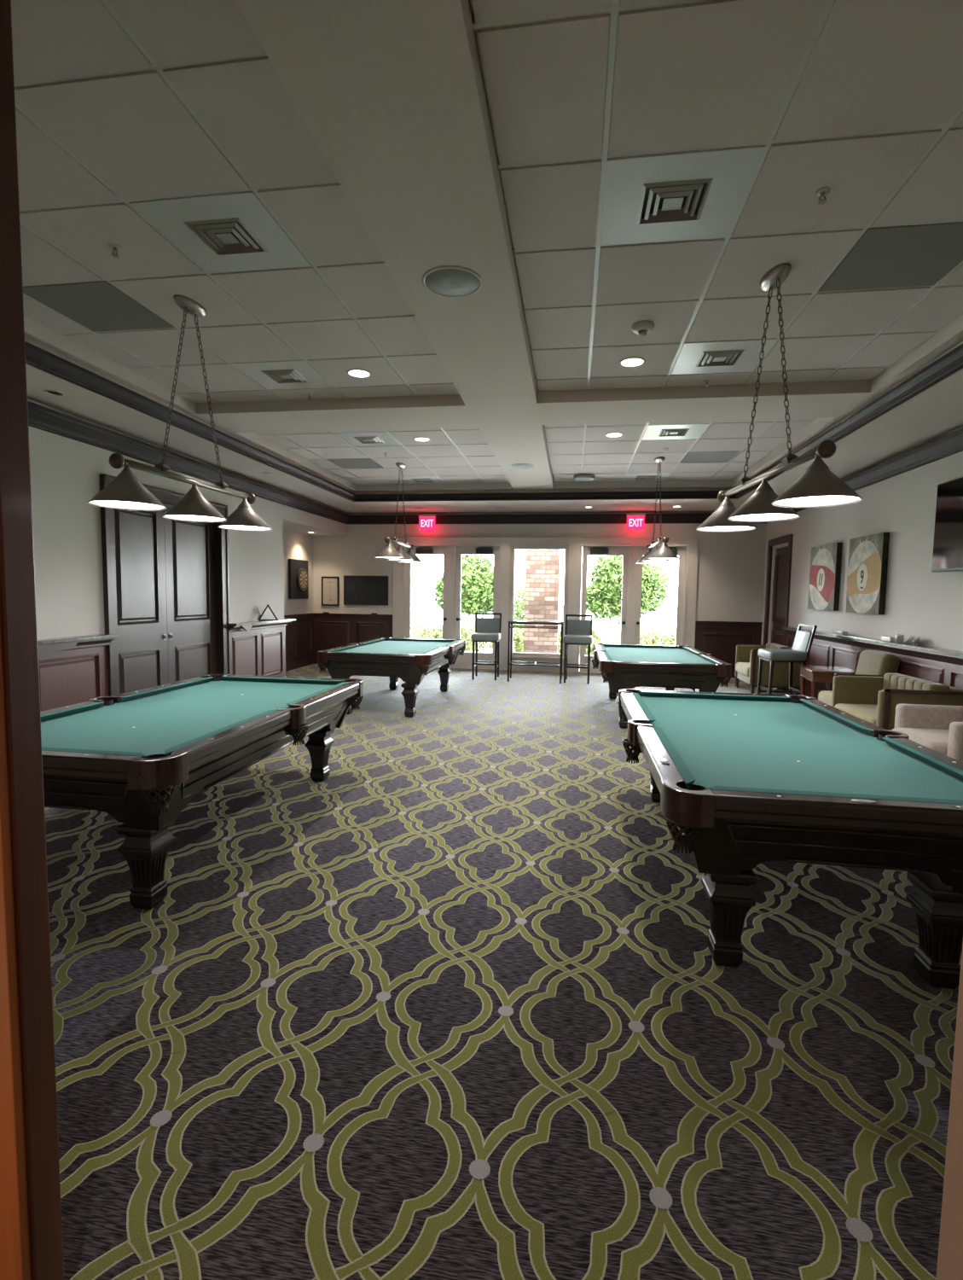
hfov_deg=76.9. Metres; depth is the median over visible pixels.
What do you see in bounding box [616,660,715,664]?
cushion
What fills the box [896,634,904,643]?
plastic cup
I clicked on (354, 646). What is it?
cushion
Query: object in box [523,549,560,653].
brick column
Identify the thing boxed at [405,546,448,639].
door
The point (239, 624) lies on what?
trim
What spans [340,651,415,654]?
cushion
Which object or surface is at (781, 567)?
door
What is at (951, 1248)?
trim
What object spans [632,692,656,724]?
cushion
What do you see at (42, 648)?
trim
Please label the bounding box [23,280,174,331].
return air grille
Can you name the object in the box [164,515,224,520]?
diffuser
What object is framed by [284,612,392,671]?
wainscoting
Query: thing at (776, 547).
trim
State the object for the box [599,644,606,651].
cushion
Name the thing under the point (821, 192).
sprinkler
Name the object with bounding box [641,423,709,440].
ceiling vent
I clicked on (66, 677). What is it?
trim
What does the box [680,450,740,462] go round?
return air grille
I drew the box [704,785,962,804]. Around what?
cushion
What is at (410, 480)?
ceiling vent
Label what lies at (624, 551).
door
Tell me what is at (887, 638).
box
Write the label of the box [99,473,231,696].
trim
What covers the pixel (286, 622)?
trim
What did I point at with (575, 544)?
trim
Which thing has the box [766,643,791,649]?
cushion
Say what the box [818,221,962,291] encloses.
return air grille
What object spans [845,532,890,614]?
wall art
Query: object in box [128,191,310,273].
ceiling vent
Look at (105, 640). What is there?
trim
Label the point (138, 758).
pool table
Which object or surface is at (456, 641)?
cushion
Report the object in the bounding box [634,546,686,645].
door
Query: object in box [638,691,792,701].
cushion
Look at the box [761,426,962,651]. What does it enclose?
wall
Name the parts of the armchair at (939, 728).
arm, arm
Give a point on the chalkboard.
(357, 590)
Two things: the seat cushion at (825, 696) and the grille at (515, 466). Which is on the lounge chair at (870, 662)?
the seat cushion at (825, 696)
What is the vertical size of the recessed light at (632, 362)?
0.009 m
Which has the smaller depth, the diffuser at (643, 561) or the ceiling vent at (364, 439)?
the ceiling vent at (364, 439)
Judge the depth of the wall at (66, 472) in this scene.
5.88 m
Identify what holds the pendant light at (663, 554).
hanging from the ceiling tiles
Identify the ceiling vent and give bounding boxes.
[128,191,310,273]
[231,359,335,389]
[334,431,401,446]
[398,475,445,483]
[600,145,765,245]
[623,472,669,481]
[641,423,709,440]
[670,338,776,374]
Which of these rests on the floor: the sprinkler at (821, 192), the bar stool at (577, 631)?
the bar stool at (577, 631)
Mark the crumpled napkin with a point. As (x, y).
(907, 642)
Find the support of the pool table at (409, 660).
on the floor
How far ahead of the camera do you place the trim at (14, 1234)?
1.12 m
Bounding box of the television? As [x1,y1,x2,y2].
[931,477,962,572]
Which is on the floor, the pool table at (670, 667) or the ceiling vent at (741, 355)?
the pool table at (670, 667)
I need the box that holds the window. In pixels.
[509,545,569,657]
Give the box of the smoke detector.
[631,320,654,336]
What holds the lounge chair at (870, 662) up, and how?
on the floor
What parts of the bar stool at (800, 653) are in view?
leg, leg, seat frame, leg, leg, frame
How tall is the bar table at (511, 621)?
1.055 m
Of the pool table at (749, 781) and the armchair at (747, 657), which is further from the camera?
the armchair at (747, 657)
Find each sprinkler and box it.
[108,243,121,257]
[306,393,313,400]
[703,379,710,387]
[815,186,830,204]
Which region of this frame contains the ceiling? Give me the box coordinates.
[23,0,962,512]
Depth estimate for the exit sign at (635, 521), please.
11.32 m
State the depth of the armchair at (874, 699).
5.71 m
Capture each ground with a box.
[411,602,676,652]
[465,650,593,658]
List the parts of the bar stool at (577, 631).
leg, leg, seat frame, frame, leg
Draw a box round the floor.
[44,663,962,1279]
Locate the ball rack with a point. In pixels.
(267, 606)
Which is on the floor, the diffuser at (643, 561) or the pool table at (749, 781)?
the pool table at (749, 781)
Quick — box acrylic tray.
[832,629,848,634]
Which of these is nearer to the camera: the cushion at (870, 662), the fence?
the cushion at (870, 662)
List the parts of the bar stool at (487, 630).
leg, leg, seat frame, frame, leg, leg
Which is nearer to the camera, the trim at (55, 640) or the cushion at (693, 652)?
the trim at (55, 640)
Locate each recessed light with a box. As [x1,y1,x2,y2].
[44,389,64,395]
[347,368,371,378]
[413,436,430,442]
[605,432,623,437]
[619,356,645,367]
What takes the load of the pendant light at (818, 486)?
hanging from the ceiling tiles
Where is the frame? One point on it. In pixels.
(330, 585)
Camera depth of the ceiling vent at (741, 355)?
4.72 m
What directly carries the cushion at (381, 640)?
on the pool table at (409, 660)
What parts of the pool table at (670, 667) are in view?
rail, rail, leg, leg, rail, rail, leg, rail, rail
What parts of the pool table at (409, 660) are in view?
rail, leg, rail, rail, leg, leg, rail, rail, leg, rail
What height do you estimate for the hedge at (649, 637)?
0.910 m
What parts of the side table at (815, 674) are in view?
leg, leg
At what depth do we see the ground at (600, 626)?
36.78 m
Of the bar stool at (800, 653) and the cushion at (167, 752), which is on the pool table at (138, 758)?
the cushion at (167, 752)
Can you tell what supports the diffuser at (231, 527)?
attached to the pendant light at (125, 491)
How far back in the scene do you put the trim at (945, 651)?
6.51 m
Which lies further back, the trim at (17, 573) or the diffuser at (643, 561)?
the diffuser at (643, 561)
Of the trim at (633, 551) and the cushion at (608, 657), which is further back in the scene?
the trim at (633, 551)
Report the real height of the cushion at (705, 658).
0.042 m
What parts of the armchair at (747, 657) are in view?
leg, seat, arm, arm trim, arm, arm trim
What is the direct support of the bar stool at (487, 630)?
on the floor
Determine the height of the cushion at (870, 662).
0.558 m
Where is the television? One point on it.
(948, 544)
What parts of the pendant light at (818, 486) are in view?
lamp shade, chain mount, chain, lamp shade, chain, chain mount, lamp shade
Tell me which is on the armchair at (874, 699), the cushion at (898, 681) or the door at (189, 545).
the cushion at (898, 681)
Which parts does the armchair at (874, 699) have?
arm, arm trim, arm, arm trim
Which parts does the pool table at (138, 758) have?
rail, rail, leg, rail, rail, rail, leg, rail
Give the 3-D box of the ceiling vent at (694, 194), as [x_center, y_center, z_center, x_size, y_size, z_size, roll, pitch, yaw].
[0.910,-2.090,2.886,0.645,0.044,0.645,1,4,9]
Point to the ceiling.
(392, 94)
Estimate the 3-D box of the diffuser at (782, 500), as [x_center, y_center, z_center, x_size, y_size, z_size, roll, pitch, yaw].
[1.660,-0.695,3.011,0.366,0.003,0.366,1,4,3]
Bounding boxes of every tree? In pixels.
[433,554,494,647]
[586,555,670,644]
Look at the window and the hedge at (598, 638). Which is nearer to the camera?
the window
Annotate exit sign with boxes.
[418,514,436,529]
[626,513,645,529]
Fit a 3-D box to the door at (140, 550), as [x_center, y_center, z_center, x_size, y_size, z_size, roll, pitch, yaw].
[-3.764,-0.299,6.637,0.080,2.490,0.908,1,4,9]
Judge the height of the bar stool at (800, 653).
1.165 m
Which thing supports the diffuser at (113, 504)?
attached to the pendant light at (125, 491)
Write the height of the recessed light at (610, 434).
0.009 m
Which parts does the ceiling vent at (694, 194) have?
plate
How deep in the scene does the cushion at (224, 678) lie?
5.06 m
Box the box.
[881,635,896,642]
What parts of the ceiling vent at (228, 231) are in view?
plate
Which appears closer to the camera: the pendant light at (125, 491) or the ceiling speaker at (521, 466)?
the pendant light at (125, 491)
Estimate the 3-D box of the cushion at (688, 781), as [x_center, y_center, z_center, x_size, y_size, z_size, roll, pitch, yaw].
[0.906,0.545,2.900,0.046,0.042,1.051,1,4,8]
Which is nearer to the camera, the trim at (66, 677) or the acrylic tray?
the trim at (66, 677)
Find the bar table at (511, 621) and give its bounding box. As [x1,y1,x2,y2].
[507,619,564,683]
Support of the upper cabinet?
attached to the wall at (66, 472)
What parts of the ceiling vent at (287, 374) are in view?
plate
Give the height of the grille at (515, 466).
0.006 m
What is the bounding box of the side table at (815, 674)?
[799,664,856,698]
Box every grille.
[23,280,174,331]
[326,458,383,468]
[512,464,534,468]
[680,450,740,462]
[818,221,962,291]
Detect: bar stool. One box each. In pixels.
[471,612,501,680]
[563,614,593,683]
[756,623,817,695]
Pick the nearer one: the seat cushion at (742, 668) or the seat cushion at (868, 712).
the seat cushion at (868, 712)
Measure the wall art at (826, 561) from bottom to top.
0.903 m
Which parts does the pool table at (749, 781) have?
rail, leg, rail, rail, leg, rail, rail, rail, leg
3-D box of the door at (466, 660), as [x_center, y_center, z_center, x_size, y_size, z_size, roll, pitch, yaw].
[-0.100,-0.644,12.134,0.889,2.439,0.125,1,4,9]
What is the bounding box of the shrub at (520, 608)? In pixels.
[513,585,524,629]
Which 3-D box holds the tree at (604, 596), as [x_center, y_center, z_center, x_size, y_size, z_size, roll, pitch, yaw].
[3.938,-1.102,16.619,2.289,2.903,1.478,0,5,-14]
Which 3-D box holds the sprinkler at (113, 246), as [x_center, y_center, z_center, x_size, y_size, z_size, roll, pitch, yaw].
[-2.012,-2.135,3.329,0.060,0.048,0.059,1,4,9]
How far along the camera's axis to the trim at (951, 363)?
5.98 m
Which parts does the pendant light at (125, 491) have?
lamp shade, chain mount, chain, lamp shade, chain, chain mount, lamp shade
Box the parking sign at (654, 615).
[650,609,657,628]
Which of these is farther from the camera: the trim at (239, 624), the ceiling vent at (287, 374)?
the trim at (239, 624)
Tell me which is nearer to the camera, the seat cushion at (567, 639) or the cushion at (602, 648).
the cushion at (602, 648)
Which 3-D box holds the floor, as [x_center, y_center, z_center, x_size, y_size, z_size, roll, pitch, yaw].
[0.032,1.062,6.657,9.150,0.102,11.220,1,4,9]
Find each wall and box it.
[27,398,346,639]
[313,511,767,642]
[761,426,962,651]
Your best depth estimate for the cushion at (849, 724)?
3.81 m
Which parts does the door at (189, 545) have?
handle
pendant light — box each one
[87,294,272,530]
[374,462,423,563]
[635,456,680,564]
[696,262,862,532]
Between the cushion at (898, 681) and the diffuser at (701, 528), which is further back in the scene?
the cushion at (898, 681)
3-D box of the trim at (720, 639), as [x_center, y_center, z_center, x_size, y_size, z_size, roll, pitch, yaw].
[4.638,0.180,11.438,1.202,1.060,0.045,1,4,9]
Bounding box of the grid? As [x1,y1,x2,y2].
[14,0,962,484]
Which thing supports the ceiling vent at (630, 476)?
in the ceiling
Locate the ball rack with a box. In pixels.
[258,604,278,620]
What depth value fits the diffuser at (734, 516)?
3.66 m
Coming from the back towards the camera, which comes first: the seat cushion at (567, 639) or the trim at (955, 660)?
the seat cushion at (567, 639)
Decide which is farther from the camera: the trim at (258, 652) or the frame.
the frame
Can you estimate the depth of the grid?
2.79 m
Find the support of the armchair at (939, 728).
on the floor
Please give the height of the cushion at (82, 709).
0.042 m
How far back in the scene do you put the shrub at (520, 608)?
18.75 m
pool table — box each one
[40,674,363,909]
[317,637,465,717]
[591,643,732,728]
[618,688,962,989]
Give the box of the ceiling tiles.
[11,0,962,484]
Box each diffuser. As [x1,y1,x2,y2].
[91,500,163,508]
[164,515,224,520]
[221,525,269,529]
[643,560,669,561]
[650,558,677,558]
[699,526,754,530]
[731,513,797,520]
[775,495,859,506]
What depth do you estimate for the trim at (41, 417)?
7.25 m
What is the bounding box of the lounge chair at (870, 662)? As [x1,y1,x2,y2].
[818,650,900,705]
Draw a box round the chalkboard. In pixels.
[343,575,389,605]
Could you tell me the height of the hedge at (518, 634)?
0.836 m
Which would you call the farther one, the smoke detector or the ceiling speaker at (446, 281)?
the smoke detector
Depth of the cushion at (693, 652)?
8.33 m
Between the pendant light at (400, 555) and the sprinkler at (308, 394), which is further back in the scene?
the pendant light at (400, 555)
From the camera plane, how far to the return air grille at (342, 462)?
8.87 m
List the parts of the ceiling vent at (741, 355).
plate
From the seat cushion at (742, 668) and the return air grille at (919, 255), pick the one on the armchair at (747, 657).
the seat cushion at (742, 668)
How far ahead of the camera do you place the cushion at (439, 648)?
7.68 m
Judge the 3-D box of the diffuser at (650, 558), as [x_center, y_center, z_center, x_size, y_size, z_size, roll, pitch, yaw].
[2.344,-1.053,7.796,0.366,0.003,0.366,1,4,7]
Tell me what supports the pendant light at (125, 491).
hanging from the ceiling tiles
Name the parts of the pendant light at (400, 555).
lamp shade, chain, lamp shade, chain, lamp shade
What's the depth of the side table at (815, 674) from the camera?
7.33 m
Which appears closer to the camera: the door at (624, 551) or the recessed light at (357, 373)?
the recessed light at (357, 373)
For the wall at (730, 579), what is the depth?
11.69 m
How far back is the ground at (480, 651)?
16.06 m
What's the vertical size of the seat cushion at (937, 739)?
0.210 m
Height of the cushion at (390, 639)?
0.042 m
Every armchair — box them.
[734,643,802,694]
[832,673,962,730]
[891,704,962,762]
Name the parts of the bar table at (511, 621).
leg, leg, rail, leg, leg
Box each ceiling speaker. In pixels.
[422,265,482,297]
[510,463,535,469]
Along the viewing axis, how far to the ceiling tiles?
2.83 m
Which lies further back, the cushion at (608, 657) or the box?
the cushion at (608, 657)
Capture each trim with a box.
[0,0,63,1279]
[0,606,31,1279]
[24,341,962,501]
[27,401,962,523]
[37,624,252,653]
[37,633,119,645]
[38,642,110,711]
[59,637,116,651]
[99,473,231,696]
[229,618,296,626]
[229,621,290,632]
[230,624,287,676]
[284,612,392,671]
[394,538,697,672]
[447,546,638,673]
[694,620,762,677]
[763,534,793,689]
[768,542,788,643]
[781,626,962,657]
[782,631,962,698]
[783,628,962,665]
[936,942,962,1279]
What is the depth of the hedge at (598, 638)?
15.51 m
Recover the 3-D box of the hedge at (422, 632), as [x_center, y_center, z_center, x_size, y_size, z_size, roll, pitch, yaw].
[-0.893,-0.037,16.263,2.230,0.859,0.967,1,4,9]
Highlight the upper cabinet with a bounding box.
[288,558,308,599]
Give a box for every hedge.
[411,623,488,651]
[488,626,523,652]
[558,629,603,655]
[640,625,675,645]
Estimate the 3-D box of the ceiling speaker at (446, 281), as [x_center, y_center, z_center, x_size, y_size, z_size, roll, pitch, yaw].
[-0.166,-2.034,3.453,0.344,0.012,0.344,1,4,9]
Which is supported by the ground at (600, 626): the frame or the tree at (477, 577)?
the tree at (477, 577)
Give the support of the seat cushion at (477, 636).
on the bar stool at (487, 630)
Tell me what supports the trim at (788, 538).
attached to the wall at (922, 602)
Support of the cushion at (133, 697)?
on the pool table at (138, 758)
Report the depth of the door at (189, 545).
7.51 m
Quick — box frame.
[321,576,339,605]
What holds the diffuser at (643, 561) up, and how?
attached to the pendant light at (663, 554)
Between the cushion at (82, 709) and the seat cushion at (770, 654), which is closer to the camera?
the cushion at (82, 709)
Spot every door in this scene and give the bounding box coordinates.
[114,503,168,694]
[163,503,216,683]
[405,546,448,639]
[453,546,500,669]
[579,546,628,672]
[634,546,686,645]
[771,546,788,645]
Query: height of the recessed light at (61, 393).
0.009 m
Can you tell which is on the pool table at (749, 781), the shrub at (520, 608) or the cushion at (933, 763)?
the cushion at (933, 763)
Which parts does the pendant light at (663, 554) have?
lamp shade, lamp shade, chain, chain, lamp shade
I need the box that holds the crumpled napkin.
[900,635,920,645]
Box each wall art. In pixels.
[808,542,843,610]
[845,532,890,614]
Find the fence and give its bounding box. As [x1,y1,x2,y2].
[411,603,676,639]
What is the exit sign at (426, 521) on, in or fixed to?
hanging from the ceiling
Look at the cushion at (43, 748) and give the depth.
2.71 m
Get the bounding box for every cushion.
[40,701,104,721]
[41,746,145,757]
[121,676,212,702]
[164,709,277,756]
[221,675,346,684]
[326,644,359,651]
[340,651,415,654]
[361,638,385,645]
[389,638,455,641]
[422,646,442,654]
[442,640,459,645]
[471,632,500,640]
[563,634,592,644]
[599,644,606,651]
[603,644,680,648]
[604,651,612,661]
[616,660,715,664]
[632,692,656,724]
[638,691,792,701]
[652,726,695,789]
[682,646,698,655]
[698,654,721,663]
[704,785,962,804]
[736,662,750,677]
[757,648,807,661]
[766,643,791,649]
[800,698,872,735]
[818,690,832,705]
[834,703,878,725]
[855,650,900,674]
[882,737,962,779]
[883,673,949,691]
[891,727,949,755]
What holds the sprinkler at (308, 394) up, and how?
attached to the ceiling tiles

